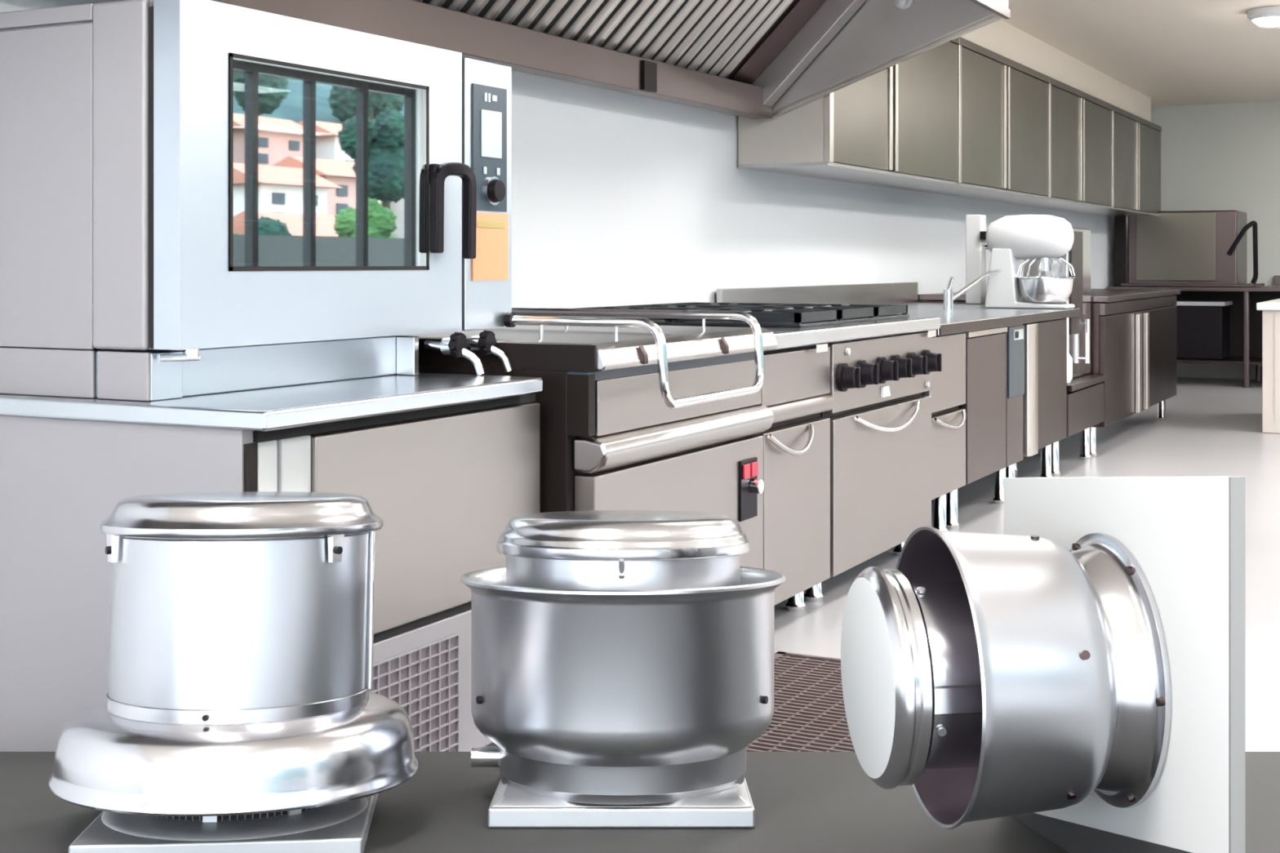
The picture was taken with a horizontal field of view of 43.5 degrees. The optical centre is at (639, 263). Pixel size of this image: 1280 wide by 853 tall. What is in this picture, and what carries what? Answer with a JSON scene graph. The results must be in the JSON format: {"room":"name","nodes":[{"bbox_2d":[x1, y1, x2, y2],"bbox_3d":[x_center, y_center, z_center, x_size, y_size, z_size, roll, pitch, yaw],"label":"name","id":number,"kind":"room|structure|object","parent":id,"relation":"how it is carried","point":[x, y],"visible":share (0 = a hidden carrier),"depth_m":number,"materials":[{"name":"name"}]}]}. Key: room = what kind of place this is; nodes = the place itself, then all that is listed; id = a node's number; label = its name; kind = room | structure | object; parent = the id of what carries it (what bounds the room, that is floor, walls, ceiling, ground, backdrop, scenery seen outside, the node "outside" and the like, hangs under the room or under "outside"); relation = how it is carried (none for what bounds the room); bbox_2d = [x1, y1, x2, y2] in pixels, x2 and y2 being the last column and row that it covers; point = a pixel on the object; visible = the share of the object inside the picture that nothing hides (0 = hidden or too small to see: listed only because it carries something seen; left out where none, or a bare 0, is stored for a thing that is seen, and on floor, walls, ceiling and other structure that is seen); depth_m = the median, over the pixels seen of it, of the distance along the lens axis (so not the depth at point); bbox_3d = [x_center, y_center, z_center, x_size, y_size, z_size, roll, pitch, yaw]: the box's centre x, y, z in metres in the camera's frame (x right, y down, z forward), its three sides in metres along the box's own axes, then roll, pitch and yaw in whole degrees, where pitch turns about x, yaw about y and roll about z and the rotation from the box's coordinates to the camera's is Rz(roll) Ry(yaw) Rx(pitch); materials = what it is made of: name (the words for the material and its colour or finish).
{"room":"commercial kitchen","nodes":[
{"label":"commercial kitchen","id":0,"kind":"room"},
{"bbox_2d":[0,0,1128,308],"bbox_3d":[0.354,-0.198,6.838,0.120,2.460,18.000,0,0,27],"label":"wall","id":1,"kind":"structure","parent":0,"point":[619,198],"depth_m":6.34,"materials":[{"name":"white paint"}]},
{"bbox_2d":[716,282,917,304],"bbox_3d":[0.930,0.185,7.756,0.028,0.158,2.640,0,0,27],"label":"backsplash","id":2,"kind":"structure","parent":1,"relation":"attached to","point":[894,293],"depth_m":7.68,"materials":[{"name":"metal"}]},
{"bbox_2d":[737,36,959,186],"bbox_3d":[1.037,-0.791,7.550,0.418,0.770,1.891,0,0,27],"label":"upper cabinet","id":3,"kind":"object","parent":1,"relation":"attached to","point":[896,125],"visible":0.62,"depth_m":7.23,"materials":[{"name":"silver metal"}]},
{"bbox_2d":[885,36,1049,199],"bbox_3d":[1.936,-0.791,9.294,0.418,0.770,2.023,0,0,27],"label":"upper cabinet","id":4,"kind":"object","parent":1,"relation":"attached to","point":[1002,102],"visible":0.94,"depth_m":9.07,"materials":[{"name":"metal"}]},
{"bbox_2d":[987,76,1112,209],"bbox_3d":[2.865,-0.791,11.096,0.418,0.770,2.023,0,0,27],"label":"upper cabinet","id":5,"kind":"object","parent":1,"relation":"attached to","point":[1080,122],"visible":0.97,"depth_m":10.86,"materials":[{"name":"metal"}]},
{"bbox_2d":[960,18,1151,121],"bbox_3d":[2.413,-1.305,10.334,0.336,0.246,8.100,0,0,27],"label":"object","id":6,"kind":"structure","parent":1,"relation":"attached to","point":[1000,37],"depth_m":10.69,"materials":[{"name":"beige paint"}]},
{"bbox_2d":[1060,105,1161,217],"bbox_3d":[3.822,-0.791,12.952,0.418,0.770,2.143,0,0,27],"label":"upper cabinet","id":7,"kind":"object","parent":1,"relation":"attached to","point":[1135,140],"visible":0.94,"depth_m":12.76,"materials":[{"name":"metal"}]},
{"bbox_2d":[492,377,1279,751],"bbox_3d":[3.233,1.080,5.354,6.600,0.096,17.760,0,0,27],"label":"floor","id":8,"kind":"structure","parent":0,"point":[1212,427],"depth_m":7.45,"materials":[{"name":"plastic"}]},
{"bbox_2d":[0,372,542,751],"bbox_3d":[-0.845,0.636,3.244,1.020,0.792,0.936,0,0,27],"label":"base cabinet","id":9,"kind":"object","parent":8,"relation":"on","point":[446,461],"depth_m":2.88,"materials":[{"name":"metal"}]},
{"bbox_2d":[0,335,418,401],"bbox_3d":[-0.977,0.197,3.264,0.744,0.085,0.758,0,0,27],"label":"stand","id":10,"kind":"object","parent":9,"relation":"on","point":[96,373],"visible":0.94,"depth_m":2.93,"materials":[{"name":"metal"}]},
{"bbox_2d":[0,0,511,362],"bbox_3d":[-0.865,-0.144,3.380,0.836,0.634,1.084,0,0,27],"label":"oven","id":11,"kind":"object","parent":10,"relation":"on","point":[188,176],"visible":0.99,"depth_m":2.92,"materials":[{"name":"silver metal"}]},
{"bbox_2d":[477,221,505,228],"bbox_3d":[-0.335,-0.086,3.608,0.001,0.014,0.114,0,0,27],"label":"print","id":12,"kind":"object","parent":11,"relation":"attached to","point":[481,224],"depth_m":3.61,"materials":[{"name":"brown"}]},
{"bbox_2d":[0,372,542,431],"bbox_3d":[-0.857,0.257,3.220,1.020,0.034,0.882,0,0,27],"label":"countertop","id":13,"kind":"structure","parent":9,"relation":"on","point":[268,409],"depth_m":2.83,"materials":[{"name":"metal"}]},
{"bbox_2d":[368,633,459,751],"bbox_3d":[-0.429,0.853,3.034,0.009,0.242,0.298,0,0,27],"label":"grille","id":14,"kind":"object","parent":9,"relation":"attached to","point":[421,674],"depth_m":3.07,"materials":[{"name":"silver metal"}]},
{"bbox_2d":[424,331,484,375],"bbox_3d":[-0.401,0.194,3.422,0.135,0.095,0.055,0,0,14],"label":"water valve","id":15,"kind":"object","parent":9,"relation":"on","point":[455,345],"visible":1,"depth_m":3.42,"materials":[{"name":"silver metal"}]},
{"bbox_2d":[403,307,777,568],"bbox_3d":[-0.274,0.573,4.077,1.151,0.919,0.984,0,0,27],"label":"griddle","id":16,"kind":"object","parent":8,"relation":"on","point":[637,413],"visible":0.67,"depth_m":3.70,"materials":[{"name":"brown paint"}]},
{"bbox_2d":[466,329,513,373],"bbox_3d":[-0.349,0.194,3.523,0.135,0.095,0.055,0,0,14],"label":"water valve","id":17,"kind":"object","parent":16,"relation":"attached to","point":[485,343],"visible":0.98,"depth_m":3.52,"materials":[{"name":"silver metal"}]},
{"bbox_2d":[738,457,764,521],"bbox_3d":[0.295,0.592,4.191,0.033,0.156,0.108,0,0,27],"label":"switch plate","id":18,"kind":"object","parent":16,"relation":"attached to","point":[749,484],"depth_m":4.19,"materials":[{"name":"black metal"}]},
{"bbox_2d":[0,751,1279,852],"bbox_3d":[0.000,0.830,1.860,2.760,0.401,1.320,0,0,0],"label":"platform","id":19,"kind":"object","parent":8,"relation":"on","point":[803,802],"visible":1,"depth_m":2.07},
{"bbox_2d":[48,491,417,852],"bbox_3d":[-0.509,0.509,2.025,0.460,0.447,0.460,0,0,27],"label":"exhaust fan","id":20,"kind":"object","parent":19,"relation":"on","point":[239,713],"visible":1,"depth_m":1.90,"materials":[{"name":"metal"}]},
{"bbox_2d":[460,510,785,828],"bbox_3d":[-0.024,0.543,2.220,0.449,0.413,0.447,0,0,12],"label":"exhaust fan","id":21,"kind":"object","parent":19,"relation":"on","point":[622,661],"visible":1,"depth_m":2.04,"materials":[{"name":"metal"}]},
{"bbox_2d":[575,302,942,602],"bbox_3d":[0.364,0.589,5.436,1.088,0.886,1.068,0,0,27],"label":"gas range","id":22,"kind":"object","parent":8,"relation":"on","point":[880,417],"visible":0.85,"depth_m":5.15,"materials":[{"name":"brown paint"}]},
{"bbox_2d":[755,344,835,611],"bbox_3d":[0.018,0.637,4.789,1.066,0.790,0.520,0,0,27],"label":"base cabinet","id":23,"kind":"object","parent":8,"relation":"on","point":[796,387],"visible":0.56,"depth_m":4.56,"materials":[{"name":"silver metal"}]},
{"bbox_2d":[658,316,940,352],"bbox_3d":[0.243,0.226,5.272,1.070,0.067,1.578,0,0,27],"label":"countertop","id":24,"kind":"structure","parent":23,"relation":"on","point":[785,337],"depth_m":4.91,"materials":[{"name":"metal"}]},
{"bbox_2d":[746,651,854,751],"bbox_3d":[0.374,1.025,3.284,0.858,0.014,1.620,0,0,27],"label":"floor grate","id":25,"kind":"object","parent":8,"relation":"on","point":[809,715],"visible":0.09,"depth_m":3.66,"materials":[{"name":"brown metal"}]},
{"bbox_2d":[922,333,966,531],"bbox_3d":[0.712,0.648,6.144,1.058,0.768,0.464,0,0,27],"label":"base cabinet","id":26,"kind":"object","parent":8,"relation":"on","point":[948,392],"visible":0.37,"depth_m":5.94,"materials":[{"name":"silver metal"}]},
{"bbox_2d":[716,282,1080,335],"bbox_3d":[1.301,0.185,7.340,1.069,0.158,3.065,0,0,27],"label":"countertop","id":27,"kind":"structure","parent":26,"relation":"on","point":[964,317],"depth_m":7.35,"materials":[{"name":"metal"}]},
{"bbox_2d":[943,268,1001,311],"bbox_3d":[1.554,0.121,7.495,0.058,0.192,0.533,0,0,37],"label":"faucet","id":28,"kind":"object","parent":27,"relation":"on","point":[948,296],"visible":1,"depth_m":7.30,"materials":[{"name":"silver metal"}]},
{"bbox_2d":[965,214,989,304],"bbox_3d":[1.837,-0.020,8.501,0.201,0.475,0.138,0,0,27],"label":"dispenser","id":29,"kind":"object","parent":27,"relation":"on","point":[976,246],"visible":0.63,"depth_m":8.49,"materials":[{"name":"white plastic"}]},
{"bbox_2d":[982,244,989,249],"bbox_3d":[1.880,-0.073,8.490,0.123,0.047,0.046,0,0,9],"label":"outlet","id":30,"kind":"object","parent":29,"relation":"attached to","point":[984,246],"depth_m":8.50,"materials":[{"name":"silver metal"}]},
{"bbox_2d":[984,214,1075,309],"bbox_3d":[1.891,-0.009,7.747,0.424,0.453,0.283,0,0,27],"label":"mixer","id":31,"kind":"object","parent":27,"relation":"on","point":[1010,239],"visible":1,"depth_m":7.67,"materials":[{"name":"white metal"}]},
{"bbox_2d":[1015,276,1075,303],"bbox_3d":[1.953,0.131,7.715,0.283,0.130,0.283,0,0,27],"label":"bowl","id":32,"kind":"object","parent":31,"relation":"on","point":[1028,290],"depth_m":7.62,"materials":[{"name":"silver metal"}]},
{"bbox_2d":[1021,226,1090,378],"bbox_3d":[2.147,0.202,8.297,0.338,0.768,0.540,0,0,27],"label":"machine","id":33,"kind":"object","parent":27,"relation":"on","point":[1078,328],"visible":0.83,"depth_m":8.17,"materials":[{"name":"silver metal"}]},
{"bbox_2d":[946,324,1024,528],"bbox_3d":[1.013,0.647,6.762,1.027,0.770,0.866,0,0,27],"label":"base cabinet","id":34,"kind":"object","parent":8,"relation":"on","point":[995,357],"visible":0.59,"depth_m":6.46,"materials":[{"name":"silver metal"}]},
{"bbox_2d":[1005,319,1066,477],"bbox_3d":[1.417,0.648,7.536,1.034,0.768,0.824,0,0,27],"label":"base cabinet","id":35,"kind":"object","parent":8,"relation":"on","point":[1045,396],"visible":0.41,"depth_m":7.28,"materials":[{"name":"silver metal"}]},
{"bbox_2d":[917,288,1180,456],"bbox_3d":[2.574,0.603,9.788,1.050,0.858,2.442,0,0,27],"label":"base cabinet","id":36,"kind":"object","parent":8,"relation":"on","point":[1133,331],"visible":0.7,"depth_m":9.21,"materials":[{"name":"metal"}]},
{"bbox_2d":[917,288,1180,302],"bbox_3d":[2.568,0.191,9.791,1.038,0.034,2.442,0,0,27],"label":"countertop","id":37,"kind":"structure","parent":36,"relation":"on","point":[1105,295],"depth_m":9.21,"materials":[{"name":"metal"}]},
{"bbox_2d":[1015,373,1106,475],"bbox_3d":[2.089,0.810,8.165,0.406,0.445,0.854,0,0,27],"label":"base cabinet","id":38,"kind":"object","parent":8,"relation":"on","point":[1085,393],"visible":0.45,"depth_m":8.04,"materials":[{"name":"silver metal"}]},
{"bbox_2d":[1066,350,1072,383],"bbox_3d":[2.062,0.493,7.848,0.108,0.186,0.108,0,0,27],"label":"jug","id":39,"kind":"object","parent":38,"relation":"on","point":[1069,360],"visible":0.1,"depth_m":7.81,"materials":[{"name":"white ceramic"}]},
{"bbox_2d":[1012,813,1190,852],"bbox_3d":[0.530,0.650,1.831,0.013,0.152,0.594,0,0,-8],"label":"shadow","id":40,"kind":"object","parent":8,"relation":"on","point":[1072,837],"visible":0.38,"depth_m":1.87,"materials":[{"name":"grey"}]},
{"bbox_2d":[1003,475,1245,852],"bbox_3d":[0.530,0.462,1.829,0.015,0.514,0.598,0,0,-8],"label":"board","id":41,"kind":"object","parent":40,"relation":"on","point":[1186,535],"visible":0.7,"depth_m":1.62,"materials":[{"name":"grey"}]},
{"bbox_2d":[840,525,1171,828],"bbox_3d":[0.387,0.454,1.778,0.282,0.323,0.323,0,0,-8],"label":"exhaust fan","id":42,"kind":"object","parent":41,"relation":"attached to","point":[989,676],"visible":1,"depth_m":1.67,"materials":[{"name":"metal"}]},
{"bbox_2d":[1106,275,1279,387],"bbox_3d":[6.104,0.570,13.250,4.176,0.924,1.068,0,0,27],"label":"table","id":43,"kind":"object","parent":8,"relation":"on","point":[1245,321],"depth_m":13.86,"materials":[{"name":"metal"}]},
{"bbox_2d":[1114,209,1264,287],"bbox_3d":[4.756,-0.123,13.849,1.159,0.641,0.784,0,0,27],"label":"machine","id":44,"kind":"object","parent":43,"relation":"on","point":[1174,248],"visible":0.9,"depth_m":13.57,"materials":[{"name":"metal"}]},
{"bbox_2d":[1120,283,1264,287],"bbox_3d":[4.783,0.186,13.857,1.080,0.023,0.744,0,0,27],"label":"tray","id":45,"kind":"object","parent":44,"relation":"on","point":[1243,285],"depth_m":13.54,"materials":[{"name":"metal"}]},
{"bbox_2d":[1106,285,1279,291],"bbox_3d":[6.101,0.216,13.245,4.176,0.036,1.056,0,0,27],"label":"countertop","id":46,"kind":"structure","parent":43,"relation":"on","point":[1264,288],"depth_m":13.37,"materials":[{"name":"metal"}]},
{"bbox_2d":[1172,300,1232,359],"bbox_3d":[4.748,0.569,13.814,0.624,0.490,0.516,0,0,27],"label":"crate","id":47,"kind":"object","parent":43,"relation":"on","point":[1202,326],"visible":0.61,"depth_m":13.56,"materials":[{"name":"black plastic"}]},
{"bbox_2d":[1256,298,1279,433],"bbox_3d":[5.363,0.635,9.764,2.850,0.791,1.560,0,0,27],"label":"kitchen island","id":48,"kind":"object","parent":8,"relation":"on","point":[1270,309],"visible":1,"depth_m":9.72,"materials":[{"name":"beige laminate"}]},
{"bbox_2d":[1000,0,1279,106],"bbox_3d":[3.233,-1.476,5.354,6.600,0.096,17.760,0,0,27],"label":"ceiling","id":49,"kind":"structure","parent":0,"point":[1171,52],"depth_m":10.35,"materials":[{"name":"beige paint"}]},
{"bbox_2d":[211,0,1010,124],"bbox_3d":[-0.192,-0.995,4.247,1.070,0.818,5.070,0,0,27],"label":"extraction hood","id":50,"kind":"object","parent":49,"relation":"attached to","point":[762,60],"visible":0.99,"depth_m":5.84,"materials":[{"name":"metal"}]},
{"bbox_2d":[1247,5,1279,26],"bbox_3d":[3.574,-1.379,9.026,0.288,0.096,0.288,0,0,27],"label":"ceiling lamp","id":51,"kind":"object","parent":49,"relation":"attached to","point":[1265,16],"visible":1,"depth_m":8.95,"materials":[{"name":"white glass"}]},
{"bbox_2d":[1252,16,1279,26],"bbox_3d":[3.574,-1.352,9.026,0.240,0.042,0.240,0,0,27],"label":"diffuser","id":52,"kind":"object","parent":51,"relation":"attached to","point":[1263,21],"depth_m":8.97,"materials":[{"name":"white plastic"}]},
{"bbox_2d":[1151,101,1279,379],"bbox_3d":[7.331,-0.198,13.299,6.360,2.460,0.120,0,0,27],"label":"wall","id":53,"kind":"structure","parent":0,"point":[1215,157],"depth_m":14.31,"materials":[{"name":"grey paint"}]},
{"bbox_2d":[1274,275,1279,285],"bbox_3d":[6.887,0.152,13.420,2.940,0.089,0.048,0,0,27],"label":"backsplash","id":54,"kind":"structure","parent":53,"relation":"attached to","point":[1277,277],"depth_m":14.06,"materials":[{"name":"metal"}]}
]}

